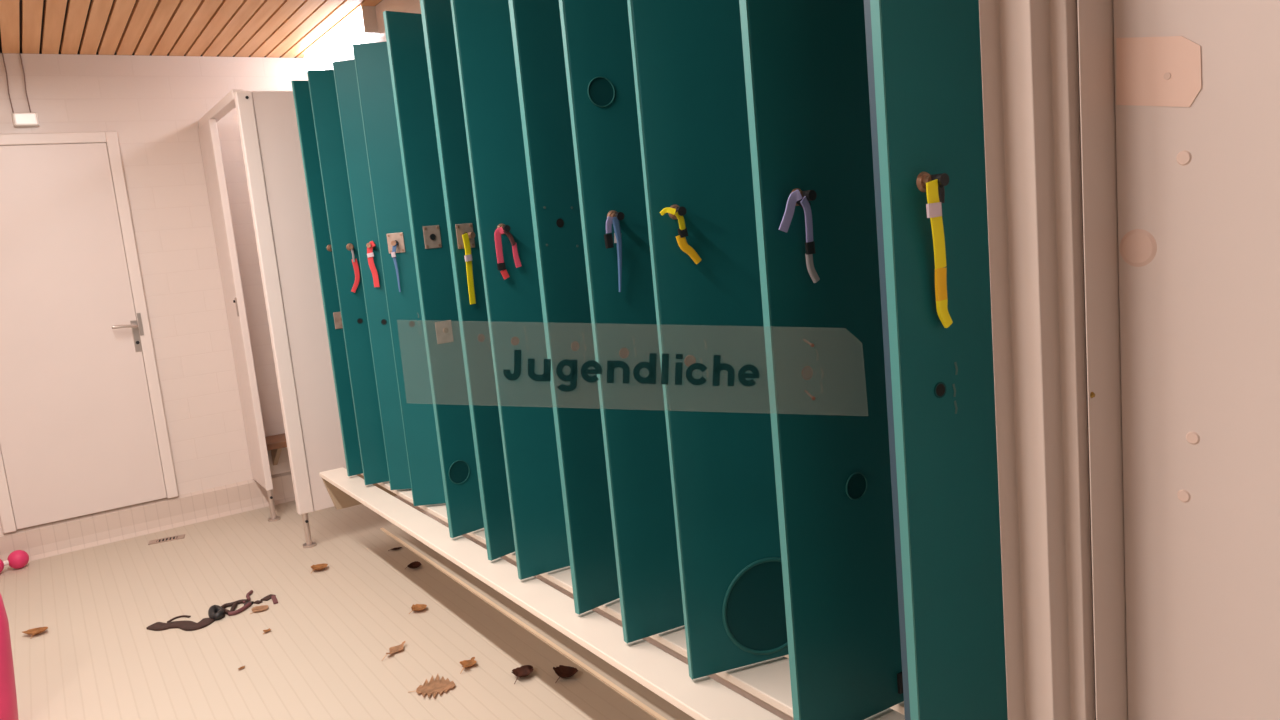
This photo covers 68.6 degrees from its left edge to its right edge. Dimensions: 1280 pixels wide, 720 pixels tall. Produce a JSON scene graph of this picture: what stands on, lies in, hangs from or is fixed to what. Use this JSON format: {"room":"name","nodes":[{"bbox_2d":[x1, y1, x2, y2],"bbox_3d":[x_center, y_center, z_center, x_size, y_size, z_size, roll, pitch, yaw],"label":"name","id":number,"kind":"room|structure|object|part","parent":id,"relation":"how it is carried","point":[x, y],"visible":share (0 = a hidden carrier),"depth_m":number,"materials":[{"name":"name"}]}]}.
{"room":"changing room","nodes":[
{"label":"changing room","id":0,"kind":"room"},
{"bbox_2d":[0,53,307,532],"bbox_3d":[-3.175,-0.243,4.742,3.477,2.520,0.100,-11,10,-32],"label":"wall","id":1,"kind":"structure","parent":0,"point":[154,105],"depth_m":5.11,"materials":[{"name":"paint"}]},
{"bbox_2d":[2,53,13,112],"bbox_3d":[-3.117,-1.364,4.624,0.012,0.288,0.006,-11,10,-32],"label":"cable","id":2,"kind":"object","parent":1,"relation":"attached to","point":[2,53],"visible":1,"depth_m":4.62,"materials":[{"name":"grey plastic"}]},
{"bbox_2d":[11,112,38,126],"bbox_3d":[-3.050,-1.194,4.656,0.110,0.065,0.050,-11,10,-32],"label":"wall light","id":3,"kind":"object","parent":1,"relation":"attached to","point":[19,119],"visible":1,"depth_m":4.64,"materials":[{"name":"white plastic"}]},
{"bbox_2d":[19,53,30,112],"bbox_3d":[-3.056,-1.375,4.663,0.012,0.288,0.006,-11,10,-32],"label":"cable","id":4,"kind":"object","parent":1,"relation":"attached to","point":[19,53],"visible":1,"depth_m":4.66,"materials":[{"name":"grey plastic"}]},
{"bbox_2d":[0,131,177,532],"bbox_3d":[-2.950,-0.156,4.781,0.805,1.965,0.094,-11,10,-32],"label":"door","id":5,"kind":"structure","parent":1,"relation":"in","point":[83,427],"depth_m":4.82,"materials":[{"name":"white laminate"}]},
{"bbox_3d":[-2.704,-0.176,4.924,0.123,0.025,0.064,-11,10,-32],"label":"lever","id":6,"kind":"part","parent":5,"relation":"part of","materials":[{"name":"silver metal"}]},
{"bbox_3d":[-2.676,-0.128,4.985,0.034,0.170,0.008,-11,10,-32],"label":"handle plate","id":7,"kind":"part","parent":5,"relation":"part of","materials":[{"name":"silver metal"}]},
{"bbox_3d":[-2.656,-0.190,4.986,0.018,0.120,0.004,-11,10,-32],"label":"strike plate","id":8,"kind":"part","parent":5,"relation":"part of","materials":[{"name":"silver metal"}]},
{"bbox_2d":[0,471,294,566],"bbox_3d":[-3.024,0.923,4.848,3.277,0.165,0.050,-11,10,-32],"label":"baseboard","id":9,"kind":"structure","parent":1,"relation":"attached to","point":[55,538],"depth_m":5.07,"materials":[{"name":"tile"}]},
{"bbox_2d":[0,0,382,57],"bbox_3d":[-1.386,-1.296,1.657,3.477,0.100,7.060,-11,10,-32],"label":"ceiling","id":10,"kind":"structure","parent":0,"point":[212,28],"depth_m":4.40,"materials":[{"name":"brown wood"}]},
{"bbox_2d":[304,6,377,71],"bbox_3d":[-1.561,-1.628,4.837,0.062,0.120,1.097,-11,10,-32],"label":"ceiling lamp","id":11,"kind":"object","parent":10,"relation":"attached to","point":[363,25],"visible":0.86,"depth_m":4.67,"materials":[{"name":"white plastic"}]},
{"bbox_2d":[0,498,783,719],"bbox_3d":[-1.141,1.286,2.031,3.477,0.100,7.060,-11,10,-32],"label":"floor","id":12,"kind":"structure","parent":0,"point":[333,627],"depth_m":3.52,"materials":[{"name":"tile"}]},
{"bbox_2d":[0,593,18,719],"bbox_3d":[-2.171,0.898,2.881,0.400,0.615,0.264,-11,10,-32],"label":"bag","id":13,"kind":"object","parent":12,"relation":"on","point":[8,697],"visible":1,"depth_m":2.92,"materials":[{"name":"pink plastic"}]},
{"bbox_2d":[0,550,28,572],"bbox_3d":[-3.130,1.002,4.628,0.093,0.092,0.201,2,11,40],"label":"dumbbell","id":14,"kind":"object","parent":12,"relation":"on","point":[17,559],"visible":1,"depth_m":4.64,"materials":[{"name":"pink plastic"}]},
{"bbox_2d":[22,627,47,638],"bbox_3d":[-2.430,1.094,3.774,0.074,0.019,0.085,3,12,45],"label":"dry leaf","id":15,"kind":"object","parent":12,"relation":"on","point":[33,631],"visible":1,"depth_m":3.79,"materials":[{"name":"brown plant"}]},
{"bbox_3d":[-2.431,1.094,3.773,0.088,0.018,0.071,-12,11,-40],"label":"blade","id":16,"kind":"part","parent":15,"relation":"part of","materials":[{"name":"beige plant"}]},
{"bbox_2d":[148,534,184,544],"bbox_3d":[-2.483,0.942,4.924,0.170,0.004,0.070,-9,9,-21],"label":"floor drain","id":17,"kind":"object","parent":12,"relation":"on","point":[182,536],"visible":1,"depth_m":4.92,"materials":[{"name":"grey metal"}]},
{"bbox_2d":[146,590,277,630],"bbox_3d":[-1.721,1.020,3.806,0.471,0.038,0.232,-13,11,-42],"label":"strap","id":18,"kind":"object","parent":12,"relation":"on","point":[215,612],"visible":1,"depth_m":3.75,"materials":[{"name":"black fabric"}]},
{"bbox_3d":[-1.867,1.045,3.795,0.088,0.005,0.042,-11,10,-32],"label":"cord","id":19,"kind":"part","parent":18,"relation":"part of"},
{"bbox_3d":[-1.682,1.018,3.824,0.061,0.017,0.106,-7,8,-12],"label":"cord","id":20,"kind":"part","parent":18,"relation":"part of","materials":[{"name":"fabric"}]},
{"bbox_3d":[-1.681,1.010,3.880,0.118,0.017,0.040,-11,10,-32],"label":"cord","id":21,"kind":"part","parent":18,"relation":"part of","materials":[{"name":"brown fabric"}]},
{"bbox_3d":[-1.624,1.014,3.815,0.034,0.017,0.110,-1,9,28],"label":"cord","id":22,"kind":"part","parent":18,"relation":"part of","materials":[{"name":"red fabric"}]},
{"bbox_3d":[-1.650,0.998,3.954,0.028,0.014,0.127,-7,8,-11],"label":"cord","id":23,"kind":"part","parent":18,"relation":"part of","materials":[{"name":"red fabric"}]},
{"bbox_2d":[250,605,268,613],"bbox_3d":[-1.545,1.011,3.810,0.068,0.005,0.067,-7,8,-14],"label":"dry leaf","id":24,"kind":"object","parent":12,"relation":"on","point":[263,607],"visible":1,"depth_m":3.82,"materials":[{"name":"brown plant"}]},
{"bbox_2d":[198,90,346,547],"bbox_3d":[-1.762,-0.240,4.985,0.667,2.180,1.046,-11,10,-32],"label":"changing cubicle","id":25,"kind":"object","parent":12,"relation":"on","point":[267,120],"visible":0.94,"depth_m":4.49,"materials":[{"name":"white laminate"}]},
{"bbox_3d":[-2.109,-1.251,4.708,0.054,0.043,0.986,-11,10,-32],"label":"header rail","id":26,"kind":"part","parent":25,"relation":"part of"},
{"bbox_3d":[-2.204,-0.278,5.100,0.028,1.965,0.363,-11,10,-32],"label":"panel","id":27,"kind":"part","parent":25,"relation":"part of","materials":[{"name":"white laminate"}]},
{"bbox_3d":[-1.720,-0.241,4.422,0.070,1.995,0.052,-11,10,-32],"label":"corner post","id":28,"kind":"part","parent":25,"relation":"part of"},
{"bbox_2d":[265,433,286,464],"bbox_3d":[-1.889,0.501,5.434,0.600,0.175,0.258,-11,10,-32],"label":"seat","id":29,"kind":"object","parent":25,"relation":"attached to","point":[275,443],"visible":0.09,"depth_m":5.29,"materials":[{"name":"brown wood"}]},
{"bbox_3d":[-1.454,-0.290,4.589,0.563,1.995,0.028,-11,10,-32],"label":"panel","id":30,"kind":"part","parent":25,"relation":"part of","materials":[{"name":"white laminate"}]},
{"bbox_2d":[311,563,327,572],"bbox_3d":[-1.444,0.936,4.224,0.076,0.017,0.074,-7,8,-14],"label":"dry leaf","id":31,"kind":"object","parent":12,"relation":"on","point":[317,566],"visible":1,"depth_m":4.24,"materials":[{"name":"brown plant"}]},
{"bbox_2d":[382,641,404,659],"bbox_3d":[-0.858,1.017,3.282,0.055,0.016,0.119,-5,8,6],"label":"dry leaf","id":32,"kind":"object","parent":12,"relation":"on","point":[394,649],"visible":1,"depth_m":3.31,"materials":[{"name":"brown plant"}]},
{"bbox_3d":[-0.857,1.015,3.291,0.054,0.016,0.097,-6,8,-1],"label":"blade","id":33,"kind":"part","parent":32,"relation":"part of","materials":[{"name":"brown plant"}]},
{"bbox_2d":[405,561,421,568],"bbox_3d":[-0.990,0.907,4.125,0.068,0.017,0.064,1,10,37],"label":"dry leaf","id":34,"kind":"object","parent":12,"relation":"on","point":[415,564],"visible":1,"depth_m":4.14,"materials":[{"name":"brown plant"}]},
{"bbox_2d":[409,604,426,613],"bbox_3d":[-0.859,0.965,3.645,0.065,0.015,0.064,-5,8,4],"label":"dry leaf","id":35,"kind":"object","parent":12,"relation":"on","point":[417,607],"visible":1,"depth_m":3.66,"materials":[{"name":"brown plant"}]},
{"bbox_3d":[-0.859,0.965,3.644,0.067,0.014,0.061,-4,8,8],"label":"blade","id":36,"kind":"part","parent":35,"relation":"part of","materials":[{"name":"beige plant"}]},
{"bbox_2d":[410,674,454,697],"bbox_3d":[-0.657,1.044,2.993,0.135,0.008,0.127,2,11,41],"label":"dry leaf","id":37,"kind":"object","parent":12,"relation":"on","point":[439,686],"visible":1,"depth_m":3.00,"materials":[{"name":"brown plant"}]},
{"bbox_2d":[460,657,475,673],"bbox_3d":[-0.573,1.013,3.116,0.063,0.018,0.068,-8,9,-20],"label":"dry leaf","id":38,"kind":"object","parent":12,"relation":"on","point":[465,663],"visible":1,"depth_m":3.14,"materials":[{"name":"brown plant"}]},
{"bbox_3d":[-0.570,1.012,3.120,0.055,0.018,0.062,-8,9,-20],"label":"blade","id":39,"kind":"part","parent":38,"relation":"part of","materials":[{"name":"beige plant"}]},
{"bbox_2d":[512,665,533,683],"bbox_3d":[-0.376,1.007,3.012,0.072,0.022,0.075,-8,9,-16],"label":"dry leaf","id":40,"kind":"object","parent":12,"relation":"on","point":[523,671],"visible":1,"depth_m":3.03,"materials":[{"name":"brown plant"}]},
{"bbox_3d":[-0.376,1.006,3.014,0.071,0.022,0.069,-9,9,-20],"label":"blade","id":41,"kind":"part","parent":40,"relation":"part of","materials":[{"name":"brown plant"}]},
{"bbox_2d":[380,528,666,719],"bbox_3d":[-0.238,0.987,3.131,0.014,0.006,3.900,-11,10,-32],"label":"trim","id":42,"kind":"structure","parent":12,"relation":"on","point":[634,700],"depth_m":3.29,"materials":[{"name":"beige wood"}]},
{"bbox_2d":[553,665,577,682],"bbox_3d":[-0.236,0.996,2.984,0.077,0.025,0.083,-7,8,-11],"label":"dry leaf","id":43,"kind":"object","parent":12,"relation":"on","point":[562,671],"visible":1,"depth_m":3.00,"materials":[{"name":"brown plant"}]},
{"bbox_2d":[324,0,792,719],"bbox_3d":[-0.383,-0.334,3.538,0.100,2.520,4.960,-11,10,-32],"label":"wall","id":44,"kind":"structure","parent":0,"point":[408,6],"depth_m":4.02,"materials":[{"name":"paint"}]},
{"bbox_2d":[319,467,904,719],"bbox_3d":[-0.223,0.683,2.947,0.580,0.185,3.620,-11,10,-32],"label":"bench","id":45,"kind":"object","parent":44,"relation":"attached to","point":[702,698],"visible":0.28,"depth_m":2.32,"materials":[{"name":"beige wood"}]},
{"bbox_2d":[291,80,362,476],"bbox_3d":[-1.217,-0.369,4.240,0.514,1.690,0.308,-11,10,-32],"label":"locker","id":46,"kind":"object","parent":45,"relation":"on","point":[301,92],"visible":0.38,"depth_m":4.00,"materials":[{"name":"teal metal"}]},
{"bbox_3d":[-1.288,-0.172,4.043,0.060,0.072,0.003,-11,10,-35],"label":"lock plate","id":47,"kind":"part","parent":46,"relation":"part of","materials":[{"name":"metal"}]},
{"bbox_2d":[307,70,388,484],"bbox_3d":[-1.061,-0.351,4.007,0.509,1.690,0.290,-11,10,-32],"label":"locker","id":48,"kind":"object","parent":45,"relation":"on","point":[322,87],"visible":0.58,"depth_m":3.81,"materials":[{"name":"teal metal"}]},
{"bbox_2d":[348,245,359,292],"bbox_3d":[-1.159,-0.369,3.797,0.043,0.194,0.026,-9,9,-22],"label":"wristband","id":49,"kind":"object","parent":48,"relation":"hanging from","point":[354,261],"visible":1,"depth_m":3.81,"materials":[{"name":"red"}]},
{"bbox_2d":[332,60,410,489],"bbox_3d":[-0.882,-0.335,3.780,0.457,1.690,0.288,-11,10,-32],"label":"locker","id":50,"kind":"object","parent":45,"relation":"on","point":[345,76],"visible":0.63,"depth_m":3.68,"materials":[{"name":"teal metal"}]},
{"bbox_2d":[366,241,379,286],"bbox_3d":[-1.036,-0.373,3.647,0.041,0.180,0.028,-5,8,4],"label":"wristband","id":51,"kind":"object","parent":50,"relation":"hanging from","point":[370,245],"visible":1,"depth_m":3.65,"materials":[{"name":"red plastic"}]},
{"bbox_2d":[352,41,445,505],"bbox_3d":[-0.729,-0.314,3.534,0.470,1.690,0.288,-11,10,-32],"label":"locker","id":52,"kind":"object","parent":45,"relation":"on","point":[372,65],"visible":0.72,"depth_m":3.42,"materials":[{"name":"teal metal"}]},
{"bbox_3d":[-0.885,-0.424,3.401,0.060,0.072,0.003,-6,8,-1],"label":"lock plate","id":53,"kind":"part","parent":52,"relation":"part of","materials":[{"name":"metal"}]},
{"bbox_2d":[391,241,400,291],"bbox_3d":[-0.878,-0.338,3.388,0.026,0.186,0.028,-6,8,-1],"label":"wristband","id":54,"kind":"object","parent":52,"relation":"hanging from","point":[393,253],"visible":1,"depth_m":3.38,"materials":[{"name":"blue"}]},
{"bbox_2d":[383,11,483,537],"bbox_3d":[-0.578,-0.289,3.265,0.514,1.690,0.325,-11,10,-32],"label":"locker","id":55,"kind":"object","parent":45,"relation":"on","point":[404,32],"visible":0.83,"depth_m":3.03,"materials":[{"name":"teal"}]},
{"bbox_3d":[-0.668,-0.395,3.014,0.060,0.072,0.003,-13,11,-41],"label":"lock plate","id":56,"kind":"part","parent":55,"relation":"part of","materials":[{"name":"metal"}]},
{"bbox_3d":[-0.638,-0.091,3.059,0.060,0.072,0.003,-13,11,-41],"label":"lock plate","id":57,"kind":"part","parent":55,"relation":"part of","materials":[{"name":"metal"}]},
{"bbox_2d":[448,460,469,483],"bbox_3d":[-0.601,0.373,3.119,0.080,0.080,0.004,-13,11,-41],"label":"round cover","id":58,"kind":"object","parent":55,"relation":"on","point":[458,470],"depth_m":3.12,"materials":[{"name":"teal"}]},
{"bbox_2d":[420,0,514,560],"bbox_3d":[-0.415,-0.269,3.018,0.512,1.690,0.339,-11,10,-32],"label":"locker","id":59,"kind":"object","parent":45,"relation":"on","point":[437,20],"visible":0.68,"depth_m":2.76,"materials":[{"name":"teal"}]},
{"bbox_3d":[-0.513,-0.364,2.752,0.003,0.072,0.060,3,12,45],"label":"lock plate","id":60,"kind":"part","parent":59,"relation":"part of","materials":[{"name":"metal"}]},
{"bbox_2d":[462,232,475,304],"bbox_3d":[-0.494,-0.267,2.741,0.028,0.209,0.041,3,12,45],"label":"wristband","id":61,"kind":"object","parent":59,"relation":"hanging from","point":[468,257],"visible":1,"depth_m":2.74,"materials":[{"name":"yellow plastic"}]},
{"bbox_2d":[450,0,569,579],"bbox_3d":[-0.271,-0.250,2.795,0.514,1.690,0.291,-11,10,-32],"label":"locker","id":62,"kind":"object","parent":45,"relation":"on","point":[482,28],"visible":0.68,"depth_m":2.60,"materials":[{"name":"teal"}]},
{"bbox_2d":[494,225,521,278],"bbox_3d":[-0.357,-0.294,2.557,0.072,0.146,0.027,-10,9,-29],"label":"wristband","id":63,"kind":"object","parent":62,"relation":"hanging from","point":[506,228],"visible":1,"depth_m":2.55,"materials":[{"name":"red plastic"}]},
{"bbox_3d":[-0.356,-0.335,2.555,0.010,0.049,0.044,0,10,32],"label":"cord","id":64,"kind":"part","parent":63,"relation":"part of","materials":[{"name":"fabric"}]},
{"bbox_2d":[508,0,619,614],"bbox_3d":[-0.107,-0.230,2.545,0.514,1.690,0.310,-11,10,-32],"label":"locker","id":65,"kind":"object","parent":45,"relation":"on","point":[536,29],"visible":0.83,"depth_m":2.32,"materials":[{"name":"teal"}]},
{"bbox_2d":[559,0,683,643],"bbox_3d":[0.047,-0.210,2.311,0.512,1.690,0.291,-11,10,-32],"label":"locker","id":66,"kind":"object","parent":45,"relation":"on","point":[595,33],"visible":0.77,"depth_m":2.13,"materials":[{"name":"teal"}]},
{"bbox_2d":[587,76,614,106],"bbox_3d":[-0.085,-0.588,2.057,0.066,0.066,0.004,-10,9,-26],"label":"round cover","id":67,"kind":"object","parent":66,"relation":"on","point":[600,89],"depth_m":2.06,"materials":[{"name":"teal plastic"}]},
{"bbox_2d":[604,212,623,291],"bbox_3d":[-0.053,-0.238,2.080,0.044,0.176,0.029,-10,9,-26],"label":"wristband","id":68,"kind":"object","parent":66,"relation":"hanging from","point":[608,238],"visible":1,"depth_m":2.07,"materials":[{"name":"blue"}]},
{"bbox_2d":[627,0,788,679],"bbox_3d":[0.208,-0.191,2.072,0.505,1.690,0.290,-11,10,-32],"label":"locker","id":69,"kind":"object","parent":45,"relation":"on","point":[688,60],"visible":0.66,"depth_m":1.93,"materials":[{"name":"teal metal"}]},
{"bbox_2d":[660,207,701,263],"bbox_3d":[0.083,-0.246,1.862,0.082,0.118,0.026,-8,9,-18],"label":"wristband","id":70,"kind":"object","parent":69,"relation":"hanging from","point":[682,232],"visible":1,"depth_m":1.87,"materials":[{"name":"yellow plastic"}]},
{"bbox_2d":[722,557,787,654],"bbox_3d":[0.280,0.537,2.044,0.218,0.218,0.004,-8,9,-18],"label":"round cover","id":71,"kind":"object","parent":69,"relation":"on","point":[753,602],"depth_m":2.03,"materials":[{"name":"teal"}]},
{"bbox_2d":[739,0,903,719],"bbox_3d":[0.363,-0.170,1.827,0.514,1.690,0.292,-11,10,-32],"label":"locker","id":72,"kind":"object","parent":45,"relation":"on","point":[806,69],"visible":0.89,"depth_m":1.67,"materials":[{"name":"teal metal"}]},
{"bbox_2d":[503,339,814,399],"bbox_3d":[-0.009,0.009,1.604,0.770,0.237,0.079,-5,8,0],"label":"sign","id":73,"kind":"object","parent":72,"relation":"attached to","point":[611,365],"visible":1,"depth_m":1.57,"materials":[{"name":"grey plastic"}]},
{"bbox_2d":[779,190,819,282],"bbox_3d":[0.274,-0.207,1.585,0.082,0.160,0.027,-10,9,-30],"label":"wristband","id":74,"kind":"object","parent":72,"relation":"hanging from","point":[795,197],"visible":1,"depth_m":1.58,"materials":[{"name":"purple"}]},
{"bbox_2d":[846,472,866,499],"bbox_3d":[0.399,0.232,1.727,0.052,0.052,0.004,-10,9,-30],"label":"round cover","id":75,"kind":"object","parent":72,"relation":"on","point":[856,482],"depth_m":1.73,"materials":[{"name":"teal plastic"}]},
{"bbox_2d":[864,0,1007,719],"bbox_3d":[0.522,-0.150,1.585,0.513,1.690,0.291,-11,10,-32],"label":"locker","id":76,"kind":"object","parent":45,"relation":"on","point":[924,56],"visible":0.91,"depth_m":1.41,"materials":[{"name":"teal"}]},
{"bbox_2d":[926,173,952,327],"bbox_3d":[0.435,-0.155,1.359,0.057,0.225,0.029,-10,9,-27],"label":"wristband","id":77,"kind":"object","parent":76,"relation":"hanging from","point":[935,190],"visible":1,"depth_m":1.36,"materials":[{"name":"yellow fabric"}]},
{"bbox_3d":[1.299,-0.041,0.413,0.543,2.520,1.866,-11,10,-32],"label":"wall","id":78,"kind":"structure","parent":0,"visible":0},
{"bbox_2d":[979,0,1094,719],"bbox_3d":[0.680,-0.096,1.195,0.716,2.520,0.094,-11,10,-32],"label":"trim","id":79,"kind":"structure","parent":78,"relation":"attached to","point":[1029,48],"depth_m":1.01,"materials":[{"name":"paint"}]},
{"bbox_2d":[1077,8,1095,719],"bbox_3d":[0.524,-0.058,1.034,0.105,2.520,0.007,-11,10,-32],"label":"trim","id":80,"kind":"structure","parent":78,"relation":"attached to","point":[1077,8],"depth_m":1.02,"materials":[{"name":"brown"}]},
{"bbox_2d":[1077,0,1127,719],"bbox_3d":[0.520,-0.056,1.024,0.124,2.520,0.006,-11,10,-32],"label":"trim","id":81,"kind":"structure","parent":78,"relation":"attached to","point":[1095,17],"depth_m":1.01,"materials":[{"name":"paint"}]},
{"bbox_2d":[1113,0,1279,719],"bbox_3d":[0.843,-0.013,0.575,0.045,2.496,1.100,-11,10,-32],"label":"door","id":82,"kind":"structure","parent":78,"relation":"in","point":[1200,321],"depth_m":0.96,"materials":[{"name":"white laminate"}]},
{"bbox_2d":[1120,229,1156,266],"bbox_3d":[0.526,-0.118,0.992,0.002,0.040,0.040,-11,10,-32],"label":"cap","id":83,"kind":"object","parent":82,"relation":"attached to","point":[1138,247],"visible":1,"depth_m":0.99,"materials":[{"name":"beige plastic"}]},
{"bbox_2d":[1116,36,1201,106],"bbox_3d":[0.522,-0.292,0.947,0.002,0.081,0.085,-11,10,-32],"label":"sticker","id":84,"kind":"object","parent":82,"relation":"attached to","point":[1166,70],"visible":1,"depth_m":0.95,"materials":[{"name":"beige paper"}]},
{"bbox_2d":[1176,150,1191,165],"bbox_3d":[0.544,-0.202,0.940,0.002,0.015,0.015,-11,10,-32],"label":"cap","id":85,"kind":"object","parent":82,"relation":"attached to","point":[1184,157],"visible":1,"depth_m":0.94,"materials":[{"name":"beige plastic"}]},
{"bbox_2d":[1177,490,1190,501],"bbox_3d":[0.575,0.144,0.993,0.002,0.014,0.014,-11,10,-32],"label":"cap","id":86,"kind":"object","parent":82,"relation":"attached to","point":[1183,495],"visible":1,"depth_m":0.99,"materials":[{"name":"beige plastic"}]},
{"bbox_2d":[1186,431,1199,444],"bbox_3d":[0.575,0.081,0.976,0.002,0.014,0.014,-11,10,-32],"label":"cap","id":87,"kind":"object","parent":82,"relation":"attached to","point":[1192,437],"visible":1,"depth_m":0.97,"materials":[{"name":"beige plastic"}]}
]}

